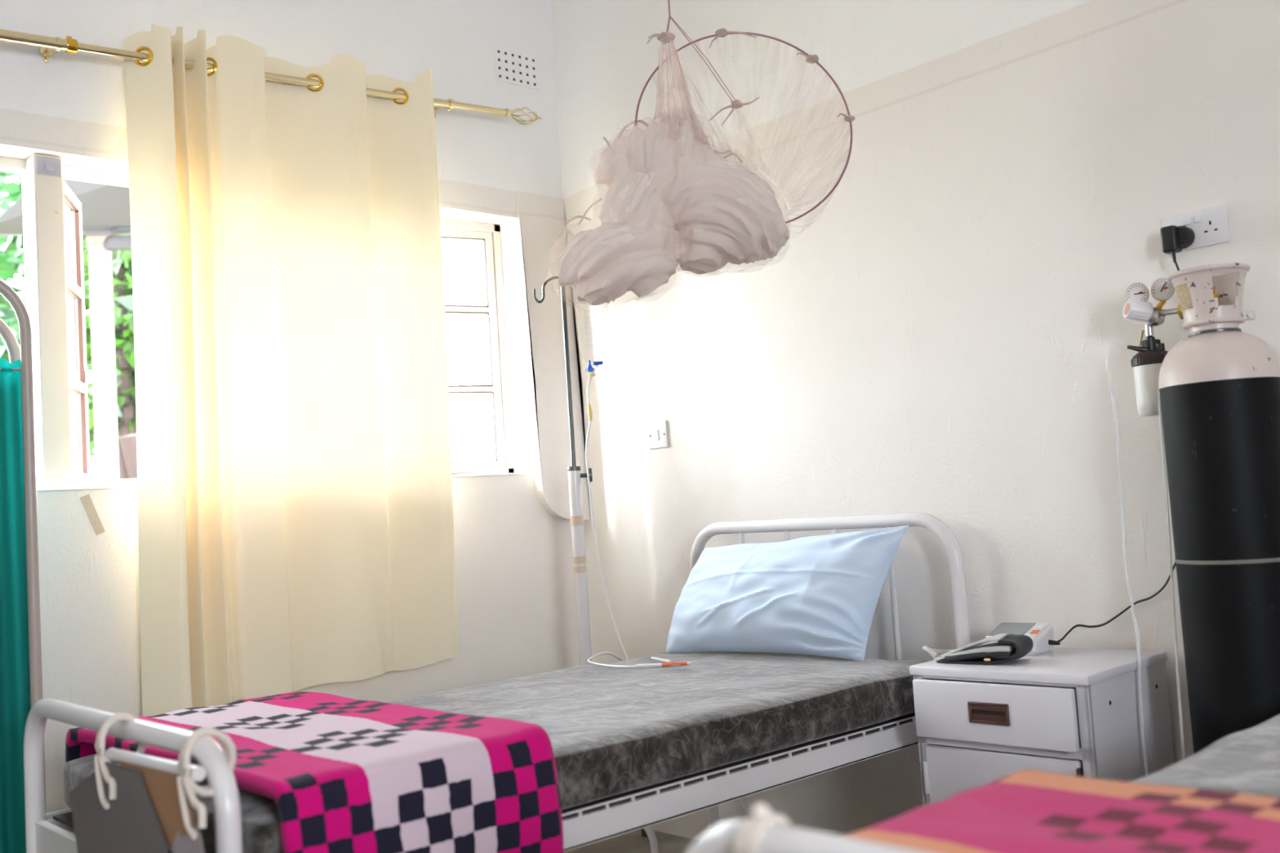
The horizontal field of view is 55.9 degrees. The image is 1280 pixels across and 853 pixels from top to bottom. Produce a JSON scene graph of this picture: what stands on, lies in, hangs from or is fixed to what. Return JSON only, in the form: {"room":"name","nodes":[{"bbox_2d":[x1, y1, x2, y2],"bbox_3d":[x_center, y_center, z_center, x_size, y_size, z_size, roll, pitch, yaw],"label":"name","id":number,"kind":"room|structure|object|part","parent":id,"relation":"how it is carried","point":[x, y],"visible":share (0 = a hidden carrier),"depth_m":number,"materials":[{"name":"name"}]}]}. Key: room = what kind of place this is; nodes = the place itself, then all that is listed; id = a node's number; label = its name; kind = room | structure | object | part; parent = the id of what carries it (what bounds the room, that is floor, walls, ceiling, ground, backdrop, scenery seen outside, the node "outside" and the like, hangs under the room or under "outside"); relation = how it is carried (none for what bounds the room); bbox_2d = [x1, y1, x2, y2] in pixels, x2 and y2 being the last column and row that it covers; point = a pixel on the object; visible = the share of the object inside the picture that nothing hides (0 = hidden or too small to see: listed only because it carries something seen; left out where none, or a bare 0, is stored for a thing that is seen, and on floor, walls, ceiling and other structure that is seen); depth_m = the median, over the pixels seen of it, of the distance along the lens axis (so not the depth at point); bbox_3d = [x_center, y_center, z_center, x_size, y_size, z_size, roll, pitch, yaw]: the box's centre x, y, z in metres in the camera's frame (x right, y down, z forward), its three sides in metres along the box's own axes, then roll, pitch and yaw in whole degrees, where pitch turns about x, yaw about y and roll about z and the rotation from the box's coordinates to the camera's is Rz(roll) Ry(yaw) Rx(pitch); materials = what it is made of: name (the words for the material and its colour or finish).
{"room":"hospital room","nodes":[
{"label":"hospital room","id":0,"kind":"room"},
{"bbox_2d":[0,0,588,820],"bbox_3d":[-2.391,-0.200,2.603,6.080,3.270,0.240,0,-5,-42],"label":"wall","id":1,"kind":"structure","parent":0,"point":[516,605],"depth_m":3.93,"materials":[{"name":"paint"}]},
{"bbox_2d":[80,493,105,535],"bbox_3d":[-1.464,0.236,3.229,0.061,0.111,0.001,0,-5,-42],"label":"tape","id":2,"kind":"object","parent":1,"relation":"attached to","point":[87,503],"visible":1,"depth_m":3.23,"materials":[{"name":"beige paper"}]},
{"bbox_2d":[0,153,533,492],"bbox_3d":[-1.235,0.346,3.696,2.420,2.148,0.405,0,-5,-42],"label":"window","id":3,"kind":"structure","parent":1,"relation":"in","point":[52,224],"depth_m":3.31,"materials":[{"name":"white paint"}]},
{"bbox_3d":[-1.615,-0.279,3.285,0.077,0.912,0.115,0,-5,-42],"label":"mullion post","id":4,"kind":"part","parent":3,"relation":"part of","materials":[{"name":"white paint"}]},
{"bbox_3d":[-1.600,-0.705,3.268,0.065,0.050,0.012,0,-5,-42],"label":"metal plate","id":5,"kind":"part","parent":3,"relation":"part of","materials":[{"name":"silver metal"}]},
{"bbox_3d":[-1.660,-0.546,3.497,0.004,0.263,0.234,-3,-4,-14],"label":"pane","id":6,"kind":"part","parent":3,"relation":"part of","materials":[{"name":"clear glass"}]},
{"bbox_3d":[-1.641,-0.262,3.477,0.004,0.263,0.234,-3,-4,-14],"label":"pane","id":7,"kind":"part","parent":3,"relation":"part of","materials":[{"name":"clear glass"}]},
{"bbox_3d":[-1.623,0.022,3.458,0.004,0.263,0.234,-3,-4,-14],"label":"pane","id":8,"kind":"part","parent":3,"relation":"part of","materials":[{"name":"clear glass"}]},
{"bbox_3d":[-1.641,-0.262,3.477,0.032,0.856,0.290,-3,-4,-14],"label":"sash","id":9,"kind":"part","parent":3,"relation":"part of","materials":[{"name":"white paint"}]},
{"bbox_3d":[-1.270,0.177,3.576,2.208,0.008,0.244,0,-5,-42],"label":"sill","id":10,"kind":"part","parent":3,"relation":"part of","materials":[{"name":"white paint"}]},
{"bbox_3d":[-0.717,-0.270,4.225,0.465,0.856,0.032,-2,-5,-28],"label":"sash","id":11,"kind":"part","parent":3,"relation":"part of","materials":[{"name":"white paint"}]},
{"bbox_2d":[0,28,542,124],"bbox_3d":[-1.453,-1.020,3.314,2.948,0.190,0.130,0,-5,-42],"label":"curtain rod","id":12,"kind":"object","parent":1,"relation":"attached to","point":[46,43],"visible":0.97,"depth_m":3.33,"materials":[{"name":"gold metal"}]},
{"bbox_2d":[124,24,458,716],"bbox_3d":[-0.996,-0.176,3.566,0.980,1.979,0.099,0,-5,-42],"label":"curtain","id":13,"kind":"object","parent":12,"relation":"hanging from","point":[295,517],"visible":1,"depth_m":3.53,"materials":[{"name":"beige fabric"}]},
{"bbox_2d":[493,45,539,89],"bbox_3d":[-0.445,-1.293,4.356,0.192,0.124,0.004,0,-5,-42],"label":"air vent","id":14,"kind":"object","parent":1,"relation":"in","point":[513,67],"visible":1,"depth_m":4.35,"materials":[{"name":"white plastic"}]},
{"bbox_2d":[516,191,590,519],"bbox_3d":[-0.309,-0.250,4.317,0.211,1.180,0.044,0,-5,-42],"label":"trim","id":15,"kind":"structure","parent":1,"relation":"attached to","point":[543,235],"depth_m":4.30,"materials":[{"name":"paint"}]},
{"bbox_2d":[563,828,695,852],"bbox_3d":[-0.424,1.204,0.450,6.080,0.120,5.780,0,-5,-42],"label":"floor","id":16,"kind":"structure","parent":0,"point":[633,842],"depth_m":3.93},
{"bbox_2d":[0,279,46,852],"bbox_3d":[-1.690,0.503,2.661,0.664,1.748,0.092,-1,-5,-33],"label":"privacy screen","id":17,"kind":"object","parent":16,"relation":"on","point":[20,642],"visible":0.95,"depth_m":2.82,"materials":[{"name":"teal fabric"}]},
{"bbox_3d":[-1.713,0.541,2.680,0.647,1.678,0.027,-1,-5,-33],"label":"frame","id":18,"kind":"part","parent":17,"relation":"part of","materials":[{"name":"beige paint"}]},
{"bbox_3d":[-1.673,0.467,2.652,0.596,1.256,0.030,-1,-5,-36],"label":"cloth panel","id":19,"kind":"part","parent":17,"relation":"part of","materials":[{"name":"teal fabric"}]},
{"bbox_2d":[23,511,970,852],"bbox_3d":[-0.200,0.776,2.788,1.993,1.030,0.993,0,-5,-42],"label":"bed","id":20,"kind":"object","parent":16,"relation":"on","point":[57,834],"visible":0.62,"depth_m":2.47,"materials":[{"name":"white metal"}]},
{"bbox_3d":[-0.917,0.801,2.130,0.018,0.080,0.935,0,-5,-42],"label":"footboard rail","id":21,"kind":"part","parent":20,"relation":"part of","materials":[{"name":"white metal"}]},
{"bbox_3d":[-0.503,0.830,3.121,1.955,0.068,0.040,0,-5,-42],"label":"rail","id":22,"kind":"part","parent":20,"relation":"part of","materials":[{"name":"white metal"}]},
{"bbox_3d":[-0.913,0.900,2.121,0.038,0.782,0.993,0,-5,-42],"label":"footboard frame","id":23,"kind":"part","parent":20,"relation":"part of","materials":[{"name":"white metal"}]},
{"bbox_2d":[69,712,236,852],"bbox_3d":[-0.750,0.664,1.889,0.119,0.400,0.750,0,-5,-42],"label":"clipboard","id":24,"kind":"object","parent":20,"relation":"hanging from","point":[141,803],"visible":0.96,"depth_m":1.88,"materials":[{"name":"brown cardboard"}]},
{"bbox_3d":[-0.771,0.532,1.907,0.021,0.031,0.371,0,-5,-42],"label":"spine rod","id":25,"kind":"part","parent":24,"relation":"part of","materials":[{"name":"white plastic"}]},
{"bbox_3d":[-0.200,0.762,2.789,1.895,0.008,0.931,0,-5,-42],"label":"panel","id":26,"kind":"part","parent":20,"relation":"part of","materials":[{"name":"grey metal"}]},
{"bbox_2d":[63,652,931,852],"bbox_3d":[-0.196,0.692,2.788,1.901,0.117,0.978,0,-5,-42],"label":"mattress","id":27,"kind":"object","parent":20,"relation":"on","point":[611,731],"visible":0.52,"depth_m":2.66,"materials":[{"name":"grey fabric"}]},
{"bbox_2d":[65,691,563,852],"bbox_3d":[-0.672,0.805,2.340,0.520,0.451,1.045,0,-5,-42],"label":"blanket","id":28,"kind":"object","parent":27,"relation":"on","point":[342,775],"visible":0.79,"depth_m":2.05,"materials":[{"name":"pink fabric"}]},
{"bbox_2d":[665,524,908,661],"bbox_3d":[0.382,0.466,3.374,0.220,0.340,0.769,0,-5,-42],"label":"pillow","id":29,"kind":"object","parent":27,"relation":"on","point":[819,595],"visible":1,"depth_m":3.27,"materials":[{"name":"blue fabric"}]},
{"bbox_3d":[0.106,0.744,2.454,1.955,0.068,0.040,0,-5,-42],"label":"rail","id":30,"kind":"part","parent":20,"relation":"part of","materials":[{"name":"white metal"}]},
{"bbox_3d":[0.522,0.775,3.448,0.038,1.030,0.993,0,-5,-42],"label":"headboard frame","id":31,"kind":"part","parent":20,"relation":"part of","materials":[{"name":"white metal"}]},
{"bbox_2d":[533,275,658,852],"bbox_3d":[-0.196,0.433,3.907,0.378,1.868,0.377,-3,-4,-4],"label":"stand","id":32,"kind":"object","parent":16,"relation":"on","point":[580,568],"visible":0.34,"depth_m":3.90,"materials":[{"name":"white metal"}]},
{"bbox_3d":[-0.234,-0.160,3.949,0.015,0.660,0.015,0,-5,-42],"label":"rod","id":33,"kind":"part","parent":32,"relation":"part of","materials":[{"name":"grey metal"}]},
{"bbox_3d":[-0.226,1.273,3.750,0.023,0.121,0.248,-7,-5,40],"label":"leg","id":34,"kind":"part","parent":32,"relation":"part of","materials":[{"name":"white metal"}]},
{"bbox_3d":[-0.175,0.159,3.927,0.040,0.048,0.048,-4,-4,0],"label":"clamp knob","id":35,"kind":"part","parent":32,"relation":"part of","materials":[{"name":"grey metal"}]},
{"bbox_3d":[-0.056,1.275,3.947,0.024,0.121,0.248,-7,-5,40],"label":"leg","id":36,"kind":"part","parent":32,"relation":"part of","materials":[{"name":"white metal"}]},
{"bbox_2d":[585,360,691,668],"bbox_3d":[-0.101,0.237,3.557,0.222,0.963,0.702,-2,-4,-18],"label":"tube","id":37,"kind":"object","parent":32,"relation":"attached to","point":[667,663],"visible":0.98,"depth_m":3.81,"materials":[{"name":"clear plastic"}]},
{"bbox_3d":[-0.043,1.262,3.764,0.248,0.121,0.023,-7,-5,40],"label":"leg","id":38,"kind":"part","parent":32,"relation":"part of","materials":[{"name":"white metal"}]},
{"bbox_2d":[685,818,927,852],"bbox_3d":[1.074,0.600,1.453,1.913,1.030,1.006,0,-5,-42],"label":"bed","id":39,"kind":"object","parent":16,"relation":"on","point":[722,837],"visible":0.3,"depth_m":1.08,"materials":[{"name":"white metal"}]},
{"bbox_2d":[734,803,790,852],"bbox_3d":[0.113,0.380,1.115,0.055,0.065,0.040,0,-5,-42],"label":"tie","id":40,"kind":"object","parent":39,"relation":"on","point":[750,834],"visible":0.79,"depth_m":1.10,"materials":[{"name":"beige"}]},
{"bbox_2d":[1130,714,1279,798],"bbox_3d":[1.083,0.515,1.449,1.818,0.117,0.973,0,-5,-42],"label":"mattress","id":41,"kind":"object","parent":39,"relation":"on","point":[1247,761],"visible":0.43,"depth_m":1.77,"materials":[{"name":"grey fabric"}]},
{"bbox_2d":[843,768,1279,852],"bbox_3d":[0.638,0.554,1.047,0.581,0.300,1.067,0,-5,-42],"label":"blanket","id":42,"kind":"object","parent":41,"relation":"on","point":[1028,811],"visible":0.96,"depth_m":1.34,"materials":[{"name":"pink fabric"}]},
{"bbox_2d":[909,647,1174,805],"bbox_3d":[0.927,0.875,2.751,0.430,0.682,0.435,0,-6,-44],"label":"nightstand","id":43,"kind":"object","parent":16,"relation":"on","point":[1069,711],"visible":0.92,"depth_m":2.64,"materials":[{"name":"white metal"}]},
{"bbox_2d":[922,633,1033,664],"bbox_3d":[0.780,0.515,2.816,0.136,0.063,0.272,0,-5,-43],"label":"blood pressure cuff","id":44,"kind":"object","parent":43,"relation":"on","point":[1010,646],"visible":1,"depth_m":2.75,"materials":[{"name":"black fabric"}]},
{"bbox_3d":[0.757,0.624,2.623,0.007,0.046,0.096,0,-6,-44],"label":"handle","id":45,"kind":"part","parent":43,"relation":"part of","materials":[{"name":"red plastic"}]},
{"bbox_3d":[0.862,0.626,2.723,0.284,0.129,0.385,0,-6,-44],"label":"drawer","id":46,"kind":"part","parent":43,"relation":"part of","materials":[{"name":"white metal"}]},
{"bbox_3d":[0.799,0.933,2.625,0.012,0.441,0.371,0,-6,-44],"label":"door","id":47,"kind":"part","parent":43,"relation":"part of","materials":[{"name":"white metal"}]},
{"bbox_2d":[982,622,1060,655],"bbox_3d":[0.922,0.510,2.904,0.164,0.065,0.120,-7,-5,40],"label":"monitor","id":48,"kind":"object","parent":43,"relation":"on","point":[1042,634],"visible":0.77,"depth_m":2.89,"materials":[{"name":"white plastic"}]},
{"bbox_2d":[1106,343,1148,776],"bbox_3d":[1.080,0.497,2.621,0.041,1.380,0.170,-6,-5,32],"label":"tube","id":49,"kind":"object","parent":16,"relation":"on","point":[1139,658],"visible":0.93,"depth_m":2.69,"materials":[{"name":"white"}]},
{"bbox_2d":[1158,262,1279,754],"bbox_3d":[1.255,0.420,2.509,0.237,1.511,0.237,0,-5,-42],"label":"cylinder","id":50,"kind":"object","parent":16,"relation":"on","point":[1220,384],"visible":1,"depth_m":2.44,"materials":[{"name":"black paint"}]},
{"bbox_2d":[1123,277,1183,351],"bbox_3d":[1.160,-0.244,2.685,0.084,0.176,0.166,0,-5,-42],"label":"oxygen regulator","id":51,"kind":"object","parent":50,"relation":"attached to","point":[1136,308],"visible":0.94,"depth_m":2.70,"materials":[{"name":"silver metal"}]},
{"bbox_3d":[1.120,-0.259,2.713,0.059,0.053,0.045,-4,-4,-2],"label":"flow knob","id":52,"kind":"part","parent":51,"relation":"part of","materials":[{"name":"white plastic"}]},
{"bbox_2d":[1126,342,1168,416],"bbox_3d":[1.159,-0.107,2.720,0.089,0.162,0.089,0,-5,-42],"label":"bottle","id":53,"kind":"object","parent":51,"relation":"attached to","point":[1146,365],"visible":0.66,"depth_m":2.69,"materials":[{"name":"white plastic"}]},
{"bbox_2d":[1137,329,1144,352],"bbox_3d":[1.202,-0.153,2.750,0.150,0.150,0.023,-7,-5,42],"label":"loop","id":54,"kind":"object","parent":53,"relation":"attached to","point":[1142,331],"visible":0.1,"depth_m":2.78,"materials":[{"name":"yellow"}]},
{"bbox_3d":[1.155,-0.162,2.724,0.089,0.050,0.089,0,-5,-42],"label":"lid","id":55,"kind":"part","parent":53,"relation":"part of","materials":[{"name":"black plastic"}]},
{"bbox_3d":[1.167,-0.273,2.703,0.012,0.024,0.024,0,-5,-42],"label":"gauge stem","id":56,"kind":"part","parent":51,"relation":"part of","materials":[{"name":"gold metal"}]},
{"bbox_3d":[1.178,-0.254,2.656,0.013,0.020,0.096,-2,-4,-20],"label":"inlet stem","id":57,"kind":"part","parent":51,"relation":"part of","materials":[{"name":"silver metal"}]},
{"bbox_2d":[1158,338,1185,759],"bbox_3d":[1.154,0.488,2.562,0.305,1.378,0.028,0,-5,-42],"label":"tube","id":58,"kind":"object","parent":50,"relation":"attached to","point":[1159,403],"visible":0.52,"depth_m":2.58,"materials":[{"name":"white plastic"}]},
{"bbox_2d":[551,0,1279,839],"bbox_3d":[1.624,-0.465,2.536,0.240,3.270,5.300,0,-5,-42],"label":"wall","id":59,"kind":"structure","parent":0,"point":[934,336],"depth_m":3.29,"materials":[{"name":"paint"}]},
{"bbox_2d":[647,420,668,448],"bbox_3d":[0.059,0.029,4.061,0.014,0.090,0.090,0,-5,-42],"label":"light switch","id":60,"kind":"object","parent":59,"relation":"attached to","point":[657,431],"visible":1,"depth_m":4.05,"materials":[{"name":"white plastic"}]},
{"bbox_2d":[1057,225,1195,641],"bbox_3d":[1.138,0.030,2.830,0.389,0.948,0.086,-7,-5,37],"label":"power adapter","id":61,"kind":"object","parent":59,"relation":"attached to","point":[1174,238],"visible":0.68,"depth_m":2.74,"materials":[{"name":"black plastic"}]},
{"bbox_2d":[1161,204,1230,254],"bbox_3d":[1.261,-0.448,2.744,0.014,0.086,0.146,0,-5,-42],"label":"wall socket","id":62,"kind":"object","parent":59,"relation":"attached to","point":[1210,225],"visible":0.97,"depth_m":2.73,"materials":[{"name":"white plastic"}]},
{"bbox_3d":[-0.643,-2.165,0.687,6.080,0.150,5.780,0,-5,-42],"label":"ceiling","id":63,"kind":"structure","parent":0,"visible":0},
{"bbox_2d":[554,0,854,305],"bbox_3d":[0.110,-1.131,2.923,0.765,1.690,0.292,-4,-4,0],"label":"net","id":64,"kind":"object","parent":63,"relation":"hanging from","point":[670,200],"visible":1,"depth_m":2.80,"materials":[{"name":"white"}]},
{"bbox_3d":[0.117,-1.377,2.950,0.171,1.198,0.015,-3,-4,-15],"label":"hanging cord","id":65,"kind":"part","parent":64,"relation":"part of","materials":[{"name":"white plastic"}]},
{"label":"outside","id":66,"kind":"structure","parent":0,"visible":0},
{"bbox_3d":[-11.762,3.855,20.729,55.000,0.100,39.760,0,-5,-42],"label":"ground","id":67,"kind":"structure","parent":66,"visible":0},
{"bbox_2d":[0,179,131,479],"bbox_3d":[-3.236,0.421,6.797,2.300,3.688,0.598,-4,-4,0],"label":"veranda","id":68,"kind":"object","parent":67,"relation":"on","point":[105,208],"visible":0.46,"depth_m":6.94,"materials":[{"name":"white paint"},{"name":"grey paint"}]},
{"bbox_3d":[-3.047,0.599,6.930,0.087,3.328,0.110,-4,-4,0],"label":"post","id":69,"kind":"part","parent":68,"relation":"part of","materials":[{"name":"white paint"}]},
{"bbox_2d":[0,170,131,479],"bbox_3d":[-5.425,-0.168,12.657,4.122,6.013,4.108,0,-5,-42],"label":"tree","id":70,"kind":"object","parent":67,"relation":"on","point":[11,260],"visible":0.04,"depth_m":11.80,"materials":[{"name":"green plant"}]},
{"bbox_2d":[82,234,136,436],"bbox_3d":[-3.977,0.118,9.903,1.899,4.850,1.909,0,-5,-42],"label":"tree","id":71,"kind":"object","parent":67,"relation":"on","point":[122,295],"visible":0.14,"depth_m":9.51,"materials":[{"name":"green plant"}]},
{"bbox_2d":[117,434,137,479],"bbox_3d":[-3.521,1.232,8.472,0.404,2.348,0.607,0,-5,-42],"label":"trunk","id":72,"kind":"object","parent":67,"relation":"on","point":[127,455],"visible":0.12,"depth_m":8.28,"materials":[{"name":"plant"}]}
]}

